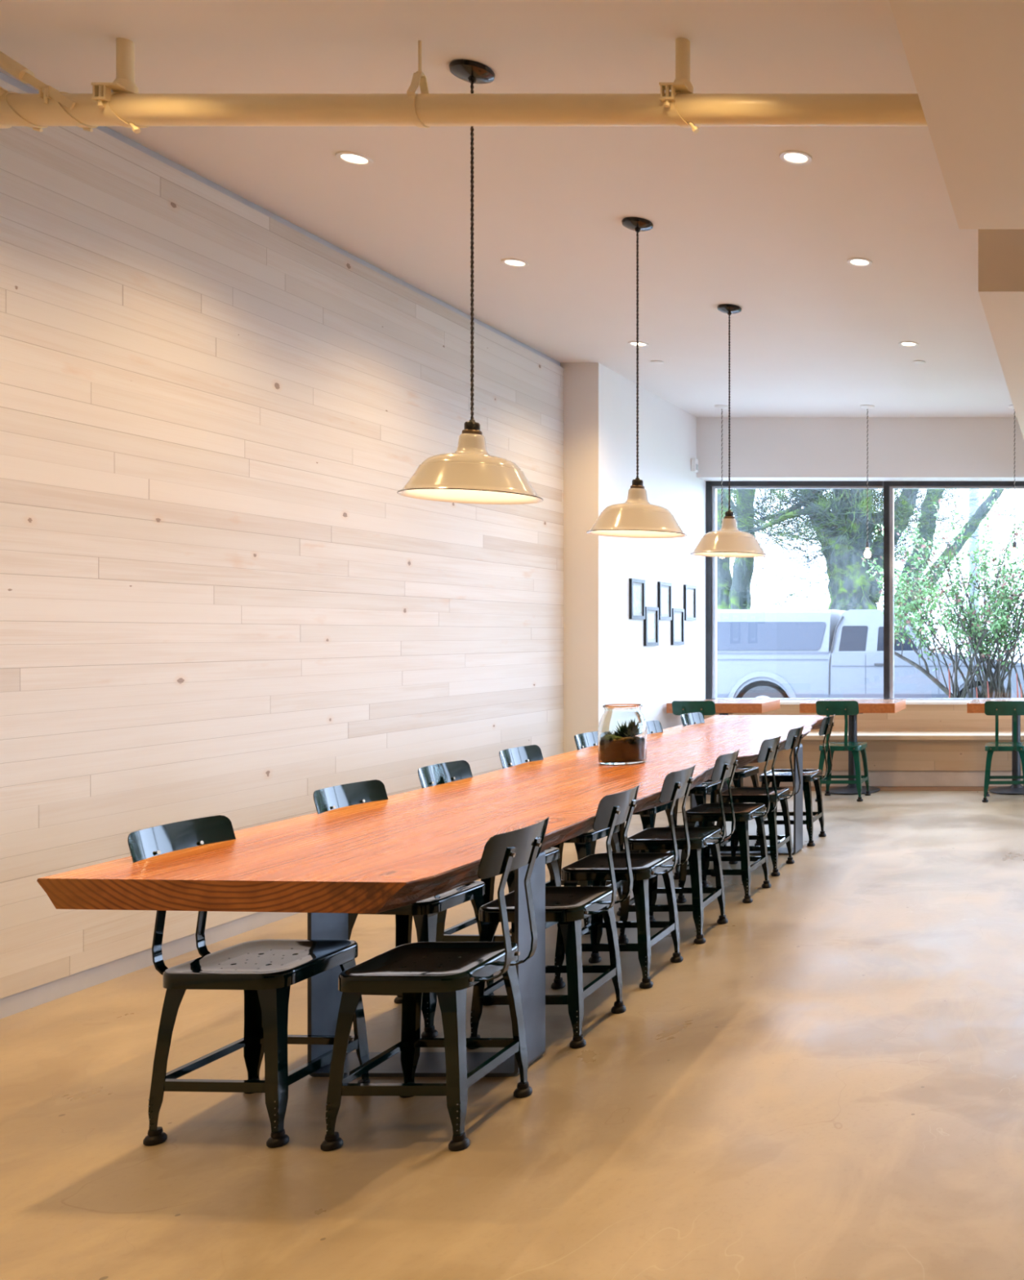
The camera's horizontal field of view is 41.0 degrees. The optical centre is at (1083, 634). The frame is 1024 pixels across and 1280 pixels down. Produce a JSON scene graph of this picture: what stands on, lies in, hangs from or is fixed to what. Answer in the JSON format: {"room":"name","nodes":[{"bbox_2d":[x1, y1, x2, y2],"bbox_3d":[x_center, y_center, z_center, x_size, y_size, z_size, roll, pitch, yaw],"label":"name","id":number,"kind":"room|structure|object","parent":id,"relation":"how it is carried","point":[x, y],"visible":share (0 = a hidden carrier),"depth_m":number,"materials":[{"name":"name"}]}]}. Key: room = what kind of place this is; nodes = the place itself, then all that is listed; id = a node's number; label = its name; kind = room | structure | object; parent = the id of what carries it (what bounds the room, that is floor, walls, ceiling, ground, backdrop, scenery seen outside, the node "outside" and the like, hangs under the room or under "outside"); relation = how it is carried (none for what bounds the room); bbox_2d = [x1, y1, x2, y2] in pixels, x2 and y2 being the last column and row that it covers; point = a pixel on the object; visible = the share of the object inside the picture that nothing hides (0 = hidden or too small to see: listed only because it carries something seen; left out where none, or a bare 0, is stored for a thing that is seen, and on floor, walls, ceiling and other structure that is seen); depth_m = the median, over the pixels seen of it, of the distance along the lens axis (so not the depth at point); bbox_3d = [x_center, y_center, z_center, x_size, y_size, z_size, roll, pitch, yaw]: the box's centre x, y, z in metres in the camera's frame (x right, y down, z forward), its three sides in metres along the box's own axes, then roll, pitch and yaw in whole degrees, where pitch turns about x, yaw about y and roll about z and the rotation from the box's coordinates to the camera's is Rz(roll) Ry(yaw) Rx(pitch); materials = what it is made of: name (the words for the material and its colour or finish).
{"room":"cafe dining area","nodes":[
{"label":"cafe dining area","id":0,"kind":"room"},
{"bbox_2d":[0,79,563,998],"bbox_3d":[-3.910,-0.343,1.950,0.060,3.295,12.900,0,0,0],"label":"wall","id":1,"kind":"structure","parent":0,"point":[220,594],"depth_m":5.02,"materials":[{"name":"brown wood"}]},
{"bbox_2d":[0,911,298,1018],"bbox_3d":[-3.913,1.343,1.950,0.054,0.075,12.900,0,0,0],"label":"baseboard","id":2,"kind":"structure","parent":1,"relation":"attached to","point":[24,1000],"depth_m":4.53,"materials":[{"name":"wood"}]},
{"bbox_2d":[0,71,559,365],"bbox_3d":[-3.922,-2.010,1.950,0.035,0.041,12.900,0,0,0],"label":"trim","id":3,"kind":"structure","parent":1,"relation":"attached to","point":[3,77],"depth_m":5.40,"materials":[{"name":"metal"}]},
{"bbox_2d":[0,0,1016,417],"bbox_3d":[-0.190,-2.105,3.150,7.980,0.150,15.700,0,0,0],"label":"ceiling","id":4,"kind":"structure","parent":0,"point":[815,334],"depth_m":5.01,"materials":[{"name":"paint"}]},
{"bbox_2d":[335,151,373,165],"bbox_3d":[-3.105,-2.027,4.780,0.136,0.006,0.136,0,0,0],"label":"recessed light","id":5,"kind":"object","parent":4,"relation":"in","point":[351,157],"visible":1,"depth_m":4.77,"materials":[{"name":"white plastic"}]},
{"bbox_2d":[0,37,927,133],"bbox_3d":[-2.165,-1.876,3.832,3.420,0.328,0.131,0,0,0],"label":"ceiling pipe","id":6,"kind":"object","parent":4,"relation":"hanging from","point":[123,106],"visible":0.98,"depth_m":3.80,"materials":[{"name":"metal"}]},
{"bbox_2d":[396,59,542,504],"bbox_3d":[-2.195,-1.262,4.030,0.461,1.537,0.461,0,0,0],"label":"pendant lamp","id":7,"kind":"object","parent":4,"relation":"hanging from","point":[469,474],"visible":0.94,"depth_m":3.99,"materials":[{"name":"beige metal"}]},
{"bbox_2d":[500,257,528,267],"bbox_3d":[-3.100,-2.027,6.120,0.136,0.006,0.136,0,0,0],"label":"recessed light","id":8,"kind":"object","parent":4,"relation":"in","point":[512,262],"visible":1,"depth_m":6.12,"materials":[{"name":"white"}]},
{"bbox_2d":[586,217,686,537],"bbox_3d":[-2.195,-1.262,5.525,0.461,1.537,0.461,0,0,0],"label":"pendant lamp","id":9,"kind":"object","parent":4,"relation":"hanging from","point":[635,517],"visible":1,"depth_m":5.46,"materials":[{"name":"beige metal"}]},
{"bbox_2d":[627,341,648,346],"bbox_3d":[-3.105,-2.027,7.830,0.136,0.006,0.136,0,0,0],"label":"recessed light","id":10,"kind":"object","parent":4,"relation":"in","point":[641,344],"visible":0.91,"depth_m":7.83,"materials":[{"name":"white"}]},
{"bbox_2d":[650,360,663,364],"bbox_3d":[-3.170,-2.026,8.350,0.092,0.008,0.092,0,0,0],"label":"sprinkler cover","id":11,"kind":"object","parent":4,"relation":"attached to","point":[652,362],"visible":1,"depth_m":8.33,"materials":[{"name":"white plastic"}]},
{"bbox_2d":[714,404,728,558],"bbox_3d":[-3.210,-1.353,9.970,0.124,1.355,0.124,0,0,0],"label":"pendant","id":12,"kind":"object","parent":4,"relation":"hanging from","point":[718,406],"visible":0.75,"depth_m":9.97,"materials":[{"name":"white plastic"}]},
{"bbox_2d":[689,303,768,557],"bbox_3d":[-2.195,-1.262,6.960,0.461,1.537,0.461,0,0,0],"label":"pendant lamp","id":13,"kind":"object","parent":4,"relation":"hanging from","point":[728,541],"visible":1,"depth_m":6.89,"materials":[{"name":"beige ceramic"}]},
{"bbox_2d":[778,150,812,164],"bbox_3d":[-1.222,-2.027,4.770,0.136,0.006,0.136,0,0,0],"label":"recessed light","id":14,"kind":"object","parent":4,"relation":"in","point":[792,157],"visible":1,"depth_m":4.77,"materials":[{"name":"white"}]},
{"bbox_2d":[846,257,871,266],"bbox_3d":[-1.218,-2.027,6.110,0.136,0.006,0.136,0,0,0],"label":"recessed light","id":15,"kind":"object","parent":4,"relation":"in","point":[860,262],"visible":1,"depth_m":6.11,"materials":[{"name":"white"}]},
{"bbox_2d":[860,404,874,558],"bbox_3d":[-1.917,-1.353,9.970,0.124,1.355,0.124,0,0,0],"label":"pendant","id":16,"kind":"object","parent":4,"relation":"hanging from","point":[867,554],"visible":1,"depth_m":9.96,"materials":[{"name":"white plastic"}]},
{"bbox_2d":[865,541,869,547],"bbox_3d":[-1.917,-0.797,9.970,0.036,0.056,0.036,0,0,0],"label":"socket","id":17,"kind":"object","parent":16,"relation":"attached to","point":[867,544],"depth_m":9.95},
{"bbox_2d":[898,341,918,346],"bbox_3d":[-1.219,-2.027,7.830,0.136,0.006,0.136,0,0,0],"label":"recessed light","id":18,"kind":"object","parent":4,"relation":"in","point":[907,344],"visible":1,"depth_m":7.83,"materials":[{"name":"white"}]},
{"bbox_2d":[912,360,924,364],"bbox_3d":[-1.220,-2.026,8.350,0.092,0.008,0.092,0,0,0],"label":"sprinkler cover","id":19,"kind":"object","parent":4,"relation":"attached to","point":[913,362],"visible":1,"depth_m":8.33,"materials":[{"name":"white plastic"}]},
{"bbox_2d":[1007,404,1017,558],"bbox_3d":[-0.610,-1.353,9.970,0.124,1.355,0.124,0,0,0],"label":"pendant","id":20,"kind":"object","parent":4,"relation":"hanging from","point":[1014,554],"visible":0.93,"depth_m":9.96,"materials":[{"name":"white plastic"}]},
{"bbox_2d":[1012,541,1016,547],"bbox_3d":[-0.610,-0.797,9.970,0.036,0.056,0.036,0,0,0],"label":"socket","id":21,"kind":"object","parent":20,"relation":"attached to","point":[1014,544],"depth_m":9.95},
{"bbox_2d":[0,786,1023,1279],"bbox_3d":[-0.190,1.440,3.150,7.980,0.120,15.700,0,0,0],"label":"floor","id":22,"kind":"structure","parent":0,"point":[828,1084],"depth_m":3.19,"materials":[{"name":"concrete"}]},
{"bbox_2d":[127,814,369,1147],"bbox_3d":[-2.388,0.962,3.216,0.478,0.837,0.395,0,0,2],"label":"cafe chair","id":23,"kind":"object","parent":22,"relation":"on","point":[265,971],"visible":0.87,"depth_m":3.13,"materials":[{"name":"black metal"}]},
{"bbox_2d":[313,779,493,1038],"bbox_3d":[-2.442,0.962,4.033,0.478,0.837,0.395,0,0,4],"label":"cafe chair","id":24,"kind":"object","parent":22,"relation":"on","point":[424,913],"visible":0.36,"depth_m":3.97,"materials":[{"name":"black metal"}]},
{"bbox_2d":[36,715,826,1076],"bbox_3d":[-2.208,1.000,5.720,1.072,0.760,5.855,0,0,-2],"label":"dining table","id":25,"kind":"object","parent":22,"relation":"on","point":[403,849],"visible":0.78,"depth_m":3.55,"materials":[{"name":"brown wood"}]},
{"bbox_2d":[597,703,646,764],"bbox_3d":[-2.225,0.479,5.420,0.220,0.278,0.220,0,0,0],"label":"terrarium","id":26,"kind":"object","parent":25,"relation":"on","point":[622,727],"visible":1,"depth_m":5.34,"materials":[{"name":"clear glass"}]},
{"bbox_2d":[320,817,549,1151],"bbox_3d":[-1.807,0.962,3.190,0.478,0.837,0.395,0,0,0],"label":"cafe chair","id":27,"kind":"object","parent":22,"relation":"on","point":[411,970],"visible":1,"depth_m":3.10,"materials":[{"name":"black metal"}]},
{"bbox_2d":[417,760,560,942],"bbox_3d":[-2.473,0.962,4.691,0.478,0.837,0.395,0,0,2],"label":"cafe chair","id":28,"kind":"object","parent":22,"relation":"on","point":[433,775],"visible":0.23,"depth_m":4.71,"materials":[{"name":"black metal"}]},
{"bbox_2d":[466,783,640,1048],"bbox_3d":[-1.825,0.962,3.931,0.478,0.837,0.395,0,0,-1],"label":"cafe chair","id":29,"kind":"object","parent":22,"relation":"on","point":[566,905],"visible":0.78,"depth_m":3.83,"materials":[{"name":"black metal"}]},
{"bbox_2d":[498,744,623,934],"bbox_3d":[-2.493,0.962,5.362,0.478,0.837,0.395,0,0,3],"label":"cafe chair","id":30,"kind":"object","parent":22,"relation":"on","point":[511,757],"visible":0.3,"depth_m":5.37,"materials":[{"name":"black metal"}]},
{"bbox_2d":[551,764,695,989],"bbox_3d":[-1.841,0.962,4.561,0.478,0.837,0.395,0,0,-1],"label":"cafe chair","id":31,"kind":"object","parent":22,"relation":"on","point":[594,868],"visible":0.91,"depth_m":4.48,"materials":[{"name":"black metal"}]},
{"bbox_2d":[573,731,679,886],"bbox_3d":[-2.513,0.962,6.171,0.478,0.837,0.395,0,0,2],"label":"cafe chair","id":32,"kind":"object","parent":22,"relation":"on","point":[582,740],"visible":0.21,"depth_m":6.17,"materials":[{"name":"black metal"}]},
{"bbox_2d":[617,748,739,944],"bbox_3d":[-1.849,0.962,5.191,0.478,0.837,0.395,0,0,-2],"label":"cafe chair","id":33,"kind":"object","parent":22,"relation":"on","point":[654,840],"visible":0.93,"depth_m":5.11,"materials":[{"name":"black painted metal"},{"name":"rubber"}]},
{"bbox_2d":[645,720,726,848],"bbox_3d":[-2.493,0.962,6.952,0.478,0.837,0.395,0,0,2],"label":"cafe chair","id":34,"kind":"object","parent":22,"relation":"on","point":[700,792],"visible":0.21,"depth_m":6.98,"materials":[{"name":"black painted metal"},{"name":"rubber"}]},
{"bbox_2d":[671,700,729,795],"bbox_3d":[-3.199,0.962,9.397,0.395,0.837,0.478,0,0,-1],"label":"cafe chair","id":35,"kind":"object","parent":22,"relation":"on","point":[679,708],"visible":0.23,"depth_m":9.18,"materials":[{"name":"green metal"}]},
{"bbox_2d":[680,711,759,841],"bbox_3d":[-2.482,0.962,7.683,0.478,0.837,0.395,0,0,4],"label":"cafe chair","id":36,"kind":"object","parent":22,"relation":"on","point":[691,718],"visible":0.29,"depth_m":7.73,"materials":[{"name":"black painted metal"},{"name":"rubber"}]},
{"bbox_2d":[666,699,780,794],"bbox_3d":[-3.175,0.985,9.940,0.820,0.785,0.600,0,0,0],"label":"pedestal table","id":37,"kind":"object","parent":22,"relation":"on","point":[722,707],"visible":0.34,"depth_m":9.66,"materials":[{"name":"brown wood"}]},
{"bbox_2d":[675,734,781,903],"bbox_3d":[-1.857,0.962,5.950,0.478,0.837,0.395,0,0,0],"label":"cafe chair","id":38,"kind":"object","parent":22,"relation":"on","point":[707,813],"visible":0.9,"depth_m":5.86,"materials":[{"name":"black painted metal"},{"name":"rubber"}]},
{"bbox_2d":[711,724,804,876],"bbox_3d":[-1.892,0.962,6.591,0.478,0.837,0.395,0,0,-1],"label":"cafe chair","id":39,"kind":"object","parent":22,"relation":"on","point":[794,736],"visible":0.85,"depth_m":6.51,"materials":[{"name":"black painted metal"},{"name":"rubber"}]},
{"bbox_2d":[754,714,835,846],"bbox_3d":[-1.907,0.962,7.491,0.478,0.837,0.395,0,0,-1],"label":"cafe chair","id":40,"kind":"object","parent":22,"relation":"on","point":[780,775],"visible":0.77,"depth_m":7.41,"materials":[{"name":"black metal"}]},
{"bbox_2d":[814,700,870,801],"bbox_3d":[-2.020,0.962,9.407,0.395,0.837,0.478,0,0,0],"label":"cafe chair","id":41,"kind":"object","parent":22,"relation":"on","point":[851,707],"visible":0.88,"depth_m":9.27,"materials":[{"name":"green metal"}]},
{"bbox_2d":[799,699,905,794],"bbox_3d":[-2.030,0.985,9.940,0.820,0.785,0.600,0,0,0],"label":"pedestal table","id":42,"kind":"object","parent":22,"relation":"on","point":[865,706],"visible":0.67,"depth_m":9.80,"materials":[{"name":"brown wood"}]},
{"bbox_2d":[703,704,1023,786],"bbox_3d":[-0.010,1.019,10.373,7.210,0.714,0.525,0,0,0],"label":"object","id":43,"kind":"object","parent":22,"relation":"on","point":[916,744],"visible":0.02,"depth_m":10.17,"materials":[{"name":"brown wood"}]},
{"bbox_2d":[966,699,1023,794],"bbox_3d":[-0.590,0.985,9.940,0.820,0.785,0.600,0,0,0],"label":"pedestal table","id":44,"kind":"object","parent":22,"relation":"on","point":[975,706],"visible":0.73,"depth_m":9.84,"materials":[{"name":"brown wood"}]},
{"bbox_2d":[982,701,1023,802],"bbox_3d":[-0.643,0.962,9.377,0.395,0.837,0.478,0,0,-3],"label":"cafe chair","id":45,"kind":"object","parent":22,"relation":"on","point":[996,708],"visible":1,"depth_m":9.23,"materials":[{"name":"green metal"}]},
{"bbox_2d":[560,362,705,753],"bbox_3d":[-3.850,-0.330,9.665,0.460,3.420,2.570,0,0,0],"label":"wall","id":46,"kind":"structure","parent":0,"point":[606,660],"depth_m":8.76,"materials":[{"name":"paint"}]},
{"bbox_2d":[628,578,644,619],"bbox_3d":[-3.609,-0.285,9.080,0.022,0.324,0.274,0,0,0],"label":"picture frame","id":47,"kind":"object","parent":46,"relation":"attached to","point":[636,586],"visible":1,"depth_m":9.07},
{"bbox_2d":[633,585,641,613],"bbox_3d":[-3.611,-0.285,9.080,0.002,0.218,0.178,0,0,0],"label":"print","id":48,"kind":"object","parent":47,"relation":"attached to","point":[637,588],"depth_m":9.09},
{"bbox_2d":[643,606,658,645],"bbox_3d":[-3.609,-0.067,9.375,0.022,0.324,0.274,0,0,0],"label":"picture frame","id":49,"kind":"object","parent":46,"relation":"attached to","point":[651,623],"visible":1,"depth_m":9.38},
{"bbox_2d":[647,613,654,639],"bbox_3d":[-3.611,-0.067,9.375,0.002,0.218,0.178,0,0,0],"label":"print","id":50,"kind":"object","parent":49,"relation":"attached to","point":[651,616],"depth_m":9.37},
{"bbox_2d":[657,582,671,620],"bbox_3d":[-3.609,-0.287,9.680,0.022,0.324,0.274,0,0,0],"label":"picture frame","id":51,"kind":"object","parent":46,"relation":"attached to","point":[664,588],"visible":1,"depth_m":9.69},
{"bbox_2d":[661,588,668,613],"bbox_3d":[-3.611,-0.287,9.680,0.002,0.218,0.178,0,0,0],"label":"print","id":52,"kind":"object","parent":51,"relation":"attached to","point":[664,592],"depth_m":9.69},
{"bbox_2d":[671,608,684,644],"bbox_3d":[-3.609,-0.069,9.985,0.022,0.324,0.274,0,0,0],"label":"picture frame","id":53,"kind":"object","parent":46,"relation":"attached to","point":[677,614],"visible":1,"depth_m":9.98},
{"bbox_2d":[674,614,680,639],"bbox_3d":[-3.611,-0.069,9.985,0.002,0.218,0.178,0,0,0],"label":"print","id":54,"kind":"object","parent":53,"relation":"attached to","point":[677,617],"depth_m":9.99},
{"bbox_2d":[683,584,696,620],"bbox_3d":[-3.609,-0.290,10.300,0.022,0.324,0.274,0,0,0],"label":"picture frame","id":55,"kind":"object","parent":46,"relation":"attached to","point":[689,591],"visible":1,"depth_m":10.29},
{"bbox_2d":[687,591,693,614],"bbox_3d":[-3.611,-0.290,10.300,0.002,0.218,0.178,0,0,0],"label":"print","id":56,"kind":"object","parent":55,"relation":"attached to","point":[690,593],"depth_m":10.31},
{"bbox_2d":[690,457,697,472],"bbox_3d":[-3.594,-1.565,10.380,0.052,0.124,0.080,0,0,0],"label":"sensor","id":57,"kind":"object","parent":46,"relation":"attached to","point":[694,462],"visible":1,"depth_m":10.34,"materials":[{"name":"white plastic"}]},
{"bbox_2d":[696,417,1023,480],"bbox_3d":[-0.140,-1.950,10.750,7.680,0.960,0.500,0,0,0],"label":"wall","id":58,"kind":"structure","parent":0,"point":[762,449],"depth_m":10.50,"materials":[{"name":"paint"}]},
{"bbox_2d":[705,480,883,700],"bbox_3d":[-2.770,-0.417,10.800,1.700,2.105,0.080,0,0,0],"label":"window","id":59,"kind":"structure","parent":58,"relation":"in","point":[711,486],"depth_m":10.76,"materials":[{"name":"metal"}]},
{"bbox_2d":[883,480,1023,700],"bbox_3d":[-1.062,-0.417,10.800,1.705,2.105,0.080,0,0,0],"label":"window","id":60,"kind":"structure","parent":58,"relation":"in","point":[889,486],"depth_m":10.76,"materials":[{"name":"metal"}]},
{"bbox_2d":[888,0,1023,229],"bbox_3d":[1.625,-1.760,-0.265,4.150,0.580,8.670,0,0,0],"label":"ceiling","id":61,"kind":"structure","parent":0,"point":[965,58],"depth_m":3.05,"materials":[{"name":"paint"}]},
{"bbox_2d":[977,229,1023,439],"bbox_3d":[1.625,-1.760,7.665,4.150,0.580,5.710,0,0,0],"label":"wall","id":62,"kind":"structure","parent":0,"point":[1000,251],"depth_m":4.88,"materials":[{"name":"paint"}]},
{"bbox_3d":[-0.140,1.020,10.820,7.680,0.720,0.360,0,0,0],"label":"wall","id":63,"kind":"structure","parent":0,"visible":0},
{"bbox_2d":[780,700,971,704],"bbox_3d":[-0.010,0.647,10.690,7.220,0.025,0.220,0,0,0],"label":"trim","id":64,"kind":"structure","parent":63,"relation":"on","point":[782,702],"depth_m":10.58,"materials":[{"name":"paint"}]},
{"bbox_2d":[785,786,995,791],"bbox_3d":[-0.010,1.379,10.030,7.220,0.003,0.260,0,0,0],"label":"trim","id":65,"kind":"structure","parent":63,"relation":"attached to","point":[823,788],"depth_m":10.00,"materials":[{"name":"brown wood"}]},
{"label":"outside","id":66,"kind":"structure","parent":0,"visible":0},
{"bbox_2d":[996,654,1023,659],"bbox_3d":[0.000,1.570,45.500,80.000,0.220,69.000,0,0,0],"label":"ground","id":67,"kind":"structure","parent":66,"point":[1015,656],"depth_m":73.58,"materials":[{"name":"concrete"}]},
{"bbox_2d":[713,608,1023,699],"bbox_3d":[-3.352,0.532,16.865,5.668,1.796,1.790,0,0,0],"label":"pickup truck","id":68,"kind":"object","parent":67,"relation":"on","point":[762,653],"visible":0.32,"depth_m":16.00,"materials":[{"name":"paint"}]},
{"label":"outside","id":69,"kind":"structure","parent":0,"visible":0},
{"bbox_3d":[0.000,1.420,12.600,80.000,0.120,3.200,0,0,0],"label":"ground","id":70,"kind":"structure","parent":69,"visible":0},
{"bbox_3d":[0.200,1.121,12.650,4.800,0.478,2.100,0,0,0],"label":"planting bed","id":71,"kind":"object","parent":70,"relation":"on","visible":0},
{"bbox_2d":[861,488,1023,697],"bbox_3d":[-1.022,-0.396,12.654,2.997,2.536,1.658,0,0,6],"label":"shrub","id":72,"kind":"object","parent":71,"relation":"on","point":[1008,598],"visible":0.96,"depth_m":12.45,"materials":[{"name":"green plant"}]},
{"bbox_2d":[948,668,1022,697],"bbox_3d":[-1.065,0.625,12.202,0.810,0.511,0.026,0,0,0],"label":"clump","id":73,"kind":"object","parent":71,"relation":"on","point":[1017,696],"visible":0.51,"depth_m":12.20,"materials":[{"name":"red plant"}]},
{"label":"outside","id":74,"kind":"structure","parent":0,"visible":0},
{"bbox_3d":[0.000,1.415,24.100,80.000,0.130,11.800,0,0,0],"label":"ground","id":75,"kind":"structure","parent":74,"visible":0},
{"bbox_2d":[716,488,820,608],"bbox_3d":[-6.785,-2.344,21.365,4.548,7.422,3.942,0,0,-11],"label":"tree","id":76,"kind":"object","parent":75,"relation":"on","point":[729,588],"visible":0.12,"depth_m":20.95,"materials":[{"name":"green plant"}]},
{"bbox_2d":[716,488,997,610],"bbox_3d":[-4.517,-2.050,20.144,5.441,6.898,4.578,0,0,9],"label":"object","id":77,"kind":"object","parent":75,"relation":"on","point":[837,519],"visible":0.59,"depth_m":19.71,"materials":[{"name":"green plant"}]},
{"bbox_2d":[882,488,1023,613],"bbox_3d":[-2.600,-1.967,23.623,4.488,6.739,4.214,0,0,38],"label":"tree","id":78,"kind":"object","parent":75,"relation":"on","point":[980,513],"visible":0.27,"depth_m":23.00,"materials":[{"name":"green plant"}]},
{"bbox_2d":[968,488,979,654],"bbox_3d":[-3.119,-3.150,25.387,0.279,9.000,1.982,0,0,44],"label":"pole","id":79,"kind":"object","parent":75,"relation":"on","point":[974,508],"visible":0.15,"depth_m":25.89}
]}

